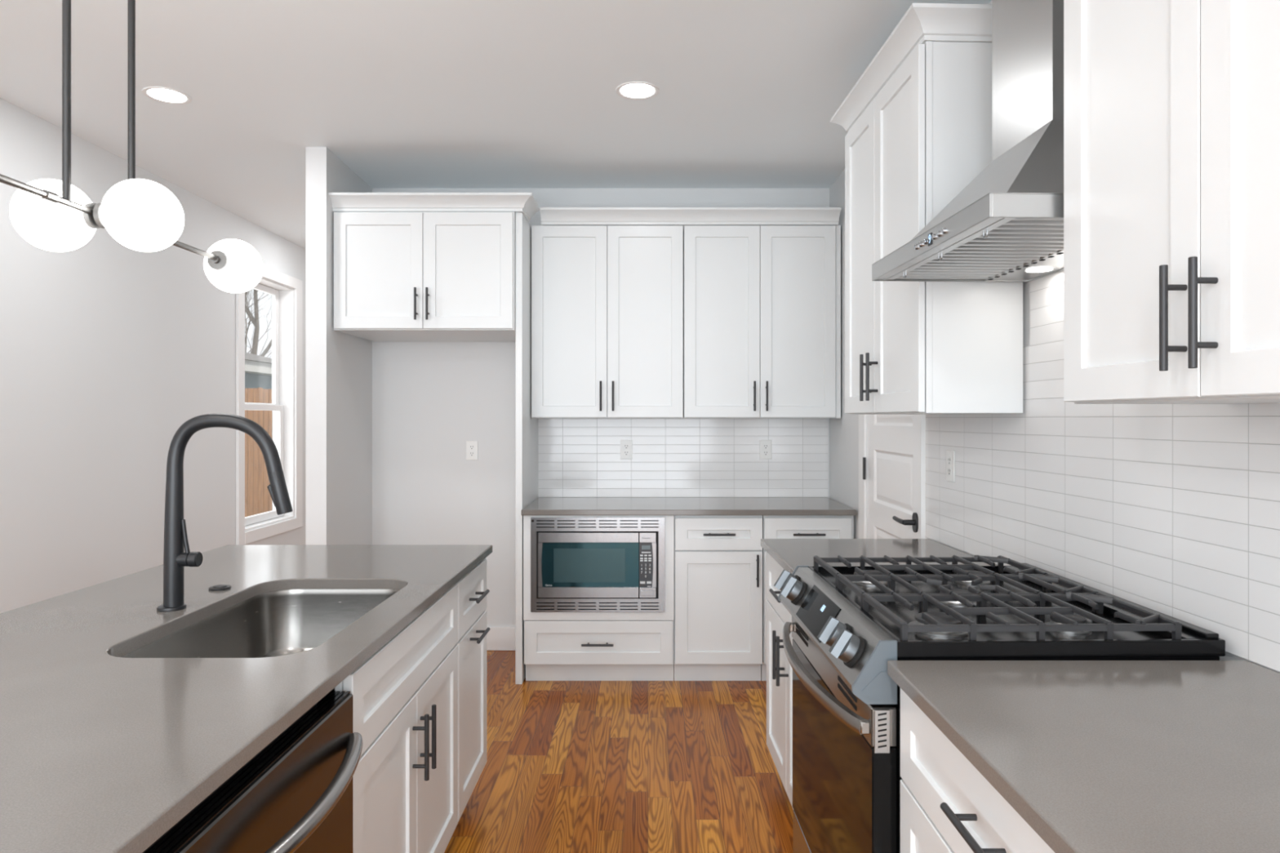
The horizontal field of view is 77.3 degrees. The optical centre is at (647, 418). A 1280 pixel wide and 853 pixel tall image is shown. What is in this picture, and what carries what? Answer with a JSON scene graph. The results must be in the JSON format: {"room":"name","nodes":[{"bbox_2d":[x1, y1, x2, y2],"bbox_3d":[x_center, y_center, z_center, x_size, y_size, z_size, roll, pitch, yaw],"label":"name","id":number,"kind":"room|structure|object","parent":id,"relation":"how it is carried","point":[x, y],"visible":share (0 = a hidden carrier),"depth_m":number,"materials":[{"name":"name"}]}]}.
{"room":"kitchen","nodes":[
{"label":"kitchen","id":0,"kind":"room"},
{"bbox_2d":[0,97,305,613],"bbox_3d":[-2.865,0.004,2.325,0.170,2.760,10.150,0,0,0],"label":"wall","id":1,"kind":"structure","parent":0,"point":[108,348],"depth_m":4.08,"materials":[{"name":"white paint"}]},
{"bbox_2d":[235,265,302,545],"bbox_3d":[-2.849,-0.118,5.895,0.182,1.965,1.000,0,0,0],"label":"window","id":2,"kind":"structure","parent":1,"relation":"in","point":[286,405],"depth_m":6.23,"materials":[{"name":"white paint"}]},
{"bbox_2d":[305,146,372,545],"bbox_3d":[-1.683,0.004,4.492,0.105,2.760,0.875,0,0,0],"label":"wall partition","id":3,"kind":"structure","parent":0,"point":[339,365],"depth_m":4.11,"materials":[{"name":"white paint"}]},
{"bbox_2d":[0,0,991,248],"bbox_3d":[-0.400,-1.451,2.325,5.200,0.150,10.150,0,0,0],"label":"ceiling","id":4,"kind":"structure","parent":0,"point":[406,94],"depth_m":3.30,"materials":[{"name":"white paint"}]},
{"bbox_2d":[0,0,263,293],"bbox_3d":[-1.170,-0.866,1.705,0.341,1.019,1.281,0,0,0],"label":"pendant light","id":5,"kind":"object","parent":4,"relation":"hanging from","point":[51,215],"visible":1,"depth_m":1.67,"materials":[{"name":"white glass"}]},
{"bbox_2d":[142,86,191,104],"bbox_3d":[-2.047,-1.373,3.406,0.184,0.004,0.184,0,0,0],"label":"recessed light","id":6,"kind":"object","parent":4,"relation":"in","point":[164,95],"visible":1,"depth_m":3.40,"materials":[{"name":"white paint"}]},
{"bbox_2d":[615,81,659,100],"bbox_3d":[-0.044,-1.373,3.356,0.184,0.004,0.184,0,0,0],"label":"recessed light","id":7,"kind":"object","parent":4,"relation":"in","point":[636,91],"visible":1,"depth_m":3.35,"materials":[{"name":"white paint"}]},
{"bbox_2d":[372,188,829,626],"bbox_3d":[-0.150,0.004,4.855,3.000,2.760,0.140,0,0,0],"label":"wall","id":8,"kind":"structure","parent":0,"point":[429,399],"depth_m":4.79,"materials":[{"name":"white paint"}]},
{"bbox_2d":[328,192,539,342],"bbox_3d":[-1.113,-0.805,4.434,1.039,0.695,0.699,0,0,0],"label":"upper cabinet","id":9,"kind":"object","parent":8,"relation":"attached to","point":[409,267],"visible":0.98,"depth_m":4.13,"materials":[{"name":"white paint"}]},
{"bbox_2d":[466,440,477,460],"bbox_3d":[-1.052,0.191,4.781,0.070,0.115,0.007,0,0,0],"label":"outlet","id":10,"kind":"object","parent":8,"relation":"attached to","point":[471,446],"visible":1,"depth_m":4.78,"materials":[{"name":"white plastic"}]},
{"bbox_2d":[469,444,474,449],"bbox_3d":[-1.052,0.172,4.779,0.029,0.029,0.002,0,0,0],"label":"receptacle","id":11,"kind":"object","parent":10,"relation":"attached to","point":[471,446],"depth_m":4.78,"materials":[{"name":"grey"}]},
{"bbox_2d":[469,451,474,456],"bbox_3d":[-1.052,0.210,4.779,0.029,0.029,0.002,0,0,0],"label":"receptacle","id":12,"kind":"object","parent":10,"relation":"attached to","point":[471,453],"depth_m":4.78,"materials":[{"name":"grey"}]},
{"bbox_2d":[486,626,515,650],"bbox_3d":[-1.171,1.314,4.777,0.953,0.140,0.016,0,0,0],"label":"baseboard","id":13,"kind":"structure","parent":8,"relation":"attached to","point":[498,638],"depth_m":4.77,"materials":[{"name":"white paint"}]},
{"bbox_2d":[531,225,683,417],"bbox_3d":[-0.227,-0.539,4.594,0.846,1.074,0.380,0,0,0],"label":"upper cabinet","id":14,"kind":"object","parent":8,"relation":"attached to","point":[607,301],"visible":1,"depth_m":4.45,"materials":[{"name":"white paint"}]},
{"bbox_2d":[537,417,827,497],"bbox_3d":[0.210,0.227,4.780,1.730,0.486,0.008,0,0,0],"label":"backsplash","id":15,"kind":"structure","parent":8,"relation":"attached to","point":[578,457],"depth_m":4.78,"materials":[{"name":"white tile"}]},
{"bbox_2d":[620,440,632,459],"bbox_3d":[-0.129,0.186,4.772,0.070,0.115,0.007,0,0,0],"label":"outlet","id":16,"kind":"object","parent":15,"relation":"attached to","point":[626,446],"visible":1,"depth_m":4.77,"materials":[{"name":"white plastic"}]},
{"bbox_2d":[623,444,628,448],"bbox_3d":[-0.129,0.167,4.770,0.029,0.029,0.002,0,0,0],"label":"receptacle","id":17,"kind":"object","parent":16,"relation":"attached to","point":[625,446],"depth_m":4.77,"materials":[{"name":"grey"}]},
{"bbox_2d":[623,450,628,455],"bbox_3d":[-0.129,0.205,4.770,0.029,0.029,0.002,0,0,0],"label":"receptacle","id":18,"kind":"object","parent":16,"relation":"attached to","point":[625,452],"depth_m":4.77,"materials":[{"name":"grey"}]},
{"bbox_2d":[760,440,771,459],"bbox_3d":[0.702,0.186,4.772,0.070,0.115,0.007,0,0,0],"label":"outlet","id":19,"kind":"object","parent":15,"relation":"attached to","point":[765,445],"visible":1,"depth_m":4.77,"materials":[{"name":"white plastic"}]},
{"bbox_2d":[763,444,768,448],"bbox_3d":[0.702,0.167,4.770,0.029,0.029,0.002,0,0,0],"label":"receptacle","id":20,"kind":"object","parent":19,"relation":"attached to","point":[765,446],"depth_m":4.77,"materials":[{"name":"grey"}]},
{"bbox_2d":[763,450,768,455],"bbox_3d":[0.702,0.205,4.770,0.029,0.029,0.002,0,0,0],"label":"receptacle","id":21,"kind":"object","parent":19,"relation":"attached to","point":[765,452],"depth_m":4.77,"materials":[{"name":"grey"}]},
{"bbox_2d":[683,225,840,417],"bbox_3d":[0.637,-0.539,4.594,0.874,1.074,0.380,0,0,0],"label":"upper cabinet","id":22,"kind":"object","parent":8,"relation":"attached to","point":[759,301],"depth_m":4.45,"materials":[{"name":"white paint"}]},
{"bbox_2d":[539,207,840,225],"bbox_3d":[0.233,-1.117,4.420,1.651,0.080,0.072,0,0,0],"label":"crown molding","id":23,"kind":"structure","parent":22,"relation":"attached to","point":[548,215],"depth_m":4.42,"materials":[{"name":"white paint"}]},
{"bbox_2d":[444,650,793,852],"bbox_3d":[-0.400,1.444,2.325,5.200,0.120,10.150,0,0,0],"label":"floor","id":24,"kind":"structure","parent":0,"point":[571,766],"depth_m":3.12,"materials":[{"name":"brown wood"}]},
{"bbox_2d":[142,691,363,852],"bbox_3d":[-0.847,0.950,1.300,0.654,0.868,0.605,0,0,0],"label":"dishwasher","id":25,"kind":"object","parent":24,"relation":"on","point":[295,795],"visible":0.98,"depth_m":1.30,"materials":[{"name":"silver metal"}]},
{"bbox_2d":[334,583,457,852],"bbox_3d":[-0.874,0.942,2.056,0.641,0.884,0.898,0,0,0],"label":"base cabinet","id":26,"kind":"object","parent":24,"relation":"on","point":[405,695],"visible":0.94,"depth_m":2.00,"materials":[{"name":"white paint"}]},
{"bbox_2d":[0,545,492,852],"bbox_3d":[-1.072,0.485,1.699,0.986,0.030,2.558,0,0,0],"label":"countertop","id":27,"kind":"structure","parent":26,"relation":"on","point":[102,751],"depth_m":1.40,"materials":[{"name":"grey stone"}]},
{"bbox_2d":[208,584,231,591],"bbox_3d":[-1.181,0.465,2.207,0.056,0.010,0.056,0,0,0],"label":"cap","id":28,"kind":"object","parent":27,"relation":"on","point":[219,587],"visible":1,"depth_m":2.19,"materials":[{"name":"black"}]},
{"bbox_2d":[156,413,293,612],"bbox_3d":[-1.044,0.229,1.975,0.329,0.483,0.064,0,0,0],"label":"faucet","id":29,"kind":"object","parent":27,"relation":"on","point":[175,537],"visible":1,"depth_m":1.96,"materials":[{"name":"black metal"}]},
{"bbox_2d":[120,588,399,703],"bbox_3d":[-0.895,0.607,1.962,0.454,0.212,0.804,0,0,0],"label":"sink","id":30,"kind":"object","parent":27,"relation":"in","point":[278,623],"visible":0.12,"depth_m":2.32,"materials":[{"name":"silver metal"}]},
{"bbox_2d":[456,558,489,822],"bbox_3d":[-0.874,0.942,2.730,0.641,0.884,0.446,0,0,0],"label":"base cabinet","id":31,"kind":"object","parent":24,"relation":"on","point":[473,630],"visible":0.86,"depth_m":2.71,"materials":[{"name":"white paint"}]},
{"bbox_2d":[515,213,538,684],"bbox_3d":[-0.672,0.156,4.474,0.035,2.456,0.619,0,0,0],"label":"refrigerator surround","id":32,"kind":"object","parent":24,"relation":"on","point":[526,427],"visible":0.6,"depth_m":4.19,"materials":[{"name":"white paint"}]},
{"bbox_2d":[523,515,674,680],"bbox_3d":[-0.256,0.942,4.442,0.781,0.884,0.671,0,0,0],"label":"base cabinet","id":33,"kind":"object","parent":24,"relation":"on","point":[558,646],"visible":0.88,"depth_m":4.15,"materials":[{"name":"white paint"}]},
{"bbox_2d":[530,517,664,612],"bbox_3d":[-0.260,0.756,4.334,0.692,0.488,0.428,0,0,0],"label":"microwave oven","id":34,"kind":"object","parent":33,"relation":"in","point":[578,564],"visible":1,"depth_m":4.12,"materials":[{"name":"silver metal"}]},
{"bbox_2d":[520,497,856,515],"bbox_3d":[0.210,0.485,4.448,1.727,0.030,0.652,0,0,0],"label":"countertop","id":35,"kind":"structure","parent":33,"relation":"on","point":[541,505],"depth_m":4.31,"materials":[{"name":"grey stone"}]},
{"bbox_2d":[673,515,762,680],"bbox_3d":[0.367,0.942,4.442,0.459,0.884,0.671,0,0,0],"label":"base cabinet","id":36,"kind":"object","parent":24,"relation":"on","point":[718,558],"visible":0.97,"depth_m":4.16,"materials":[{"name":"white paint"}]},
{"bbox_2d":[766,551,793,808],"bbox_3d":[0.761,0.942,2.756,0.671,0.884,0.728,0,0,-1],"label":"base cabinet","id":37,"kind":"object","parent":24,"relation":"on","point":[779,669],"visible":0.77,"depth_m":2.85,"materials":[{"name":"white paint"}]},
{"bbox_2d":[760,538,997,573],"bbox_3d":[0.786,0.485,2.756,0.692,0.030,0.747,0,0,0],"label":"countertop","id":38,"kind":"structure","parent":37,"relation":"on","point":[789,553],"depth_m":2.88,"materials":[{"name":"grey stone"}]},
{"bbox_2d":[760,515,853,680],"bbox_3d":[0.837,0.942,4.442,0.471,0.884,0.671,0,0,0],"label":"base cabinet","id":39,"kind":"object","parent":24,"relation":"on","point":[774,526],"depth_m":4.15,"materials":[{"name":"white paint"}]},
{"bbox_2d":[900,688,1054,852],"bbox_3d":[0.786,0.942,1.135,0.681,0.884,0.830,0,0,0],"label":"base cabinet","id":40,"kind":"object","parent":24,"relation":"on","point":[947,806],"visible":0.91,"depth_m":1.31,"materials":[{"name":"white paint"}]},
{"bbox_2d":[887,660,1279,852],"bbox_3d":[0.833,0.485,1.129,0.735,0.030,0.857,0,0,0],"label":"countertop","id":41,"kind":"structure","parent":40,"relation":"on","point":[1094,756],"depth_m":1.16,"materials":[{"name":"grey stone"}]},
{"bbox_2d":[773,555,1225,852],"bbox_3d":[0.746,0.894,1.975,0.775,0.980,0.810,0,0,-1],"label":"gas range","id":42,"kind":"object","parent":24,"relation":"on","point":[848,621],"visible":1,"depth_m":1.75,"materials":[{"name":"black metal"}]},
{"bbox_2d":[808,563,1225,657],"bbox_3d":[0.807,0.449,1.976,0.668,0.042,0.818,0,0,0],"label":"cooktop","id":43,"kind":"object","parent":42,"relation":"in","point":[1187,640],"depth_m":1.69,"materials":[{"name":"grey metal"}]},
{"bbox_2d":[829,168,858,538],"bbox_3d":[1.218,0.004,3.978,0.265,2.760,1.615,0,0,0],"label":"wall","id":44,"kind":"structure","parent":0,"point":[844,430],"depth_m":4.45,"materials":[{"name":"white paint"}]},
{"bbox_2d":[858,414,927,538],"bbox_3d":[1.082,0.304,3.624,0.107,2.160,0.892,0,0,0],"label":"door","id":45,"kind":"structure","parent":44,"relation":"in","point":[892,447],"depth_m":3.58,"materials":[{"name":"white paint"}]},
{"bbox_2d":[927,0,1279,673],"bbox_3d":[1.327,0.004,0.212,0.192,2.760,5.938,0,0,-2],"label":"wall","id":46,"kind":"structure","parent":0,"point":[1026,286],"depth_m":2.40,"materials":[{"name":"white paint"}]},
{"bbox_2d":[830,3,1022,414],"bbox_3d":[0.934,-0.610,2.778,0.366,1.188,0.905,0,0,-2],"label":"upper cabinet","id":47,"kind":"object","parent":46,"relation":"attached to","point":[917,121],"visible":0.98,"depth_m":2.40,"materials":[{"name":"white paint"}]},
{"bbox_2d":[871,0,1063,282],"bbox_3d":[0.906,-0.884,1.998,0.474,0.982,0.754,0,0,-2],"label":"range hood","id":48,"kind":"object","parent":46,"relation":"attached to","point":[1006,224],"visible":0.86,"depth_m":1.93,"materials":[{"name":"silver metal"}]},
{"bbox_2d":[1025,267,1053,272],"bbox_3d":[1.076,-0.408,2.201,0.068,0.002,0.068,0,0,-2],"label":"lamp","id":49,"kind":"object","parent":48,"relation":"on","point":[1027,269],"depth_m":2.20,"materials":[{"name":"white"}]},
{"bbox_2d":[925,270,1279,671],"bbox_3d":[1.159,0.007,1.863,0.008,0.926,2.628,0,0,-2],"label":"backsplash","id":50,"kind":"structure","parent":46,"relation":"attached to","point":[1173,510],"depth_m":1.94,"materials":[{"name":"white tile"}]},
{"bbox_2d":[946,449,955,482],"bbox_3d":[1.107,0.174,2.930,0.007,0.115,0.070,0,0,-2],"label":"outlet","id":51,"kind":"object","parent":50,"relation":"attached to","point":[950,455],"visible":1,"depth_m":2.92,"materials":[{"name":"white plastic"}]},
{"bbox_2d":[947,457,951,464],"bbox_3d":[1.105,0.154,2.930,0.002,0.029,0.029,0,0,-2],"label":"receptacle","id":52,"kind":"object","parent":51,"relation":"attached to","point":[949,459],"depth_m":2.93,"materials":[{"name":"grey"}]},
{"bbox_2d":[947,467,951,475],"bbox_3d":[1.105,0.194,2.930,0.002,0.029,0.029,0,0,-2],"label":"receptacle","id":53,"kind":"object","parent":51,"relation":"attached to","point":[949,469],"depth_m":2.93,"materials":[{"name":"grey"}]},
{"bbox_2d":[1063,0,1279,404],"bbox_3d":[0.988,-0.623,1.228,0.373,1.188,0.875,0,0,-2],"label":"upper cabinet","id":54,"kind":"object","parent":46,"relation":"attached to","point":[1171,108],"visible":1,"depth_m":1.28,"materials":[{"name":"white paint"}]},
{"label":"outside","id":55,"kind":"structure","parent":0,"visible":0},
{"bbox_3d":[-21.475,1.634,16.500,37.050,0.200,57.000,0,0,0],"label":"ground","id":56,"kind":"structure","parent":55,"visible":0},
{"bbox_2d":[244,387,271,517],"bbox_3d":[-5.032,0.568,10.274,0.076,1.932,7.547,0,0,0],"label":"fence","id":57,"kind":"object","parent":56,"relation":"on","point":[258,500],"visible":0.08,"depth_m":10.23,"materials":[{"name":"brown wood"}]},
{"bbox_2d":[244,351,271,389],"bbox_3d":[-10.975,-0.216,16.000,5.850,3.500,6.800,0,0,0],"label":"house","id":58,"kind":"structure","parent":56,"relation":"on","point":[258,369],"depth_m":17.16,"materials":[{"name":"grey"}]},
{"bbox_2d":[244,288,271,357],"bbox_3d":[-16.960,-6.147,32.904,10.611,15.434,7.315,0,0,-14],"label":"tree","id":59,"kind":"object","parent":56,"relation":"on","point":[255,339],"visible":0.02,"depth_m":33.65,"materials":[{"name":"brown plant"}]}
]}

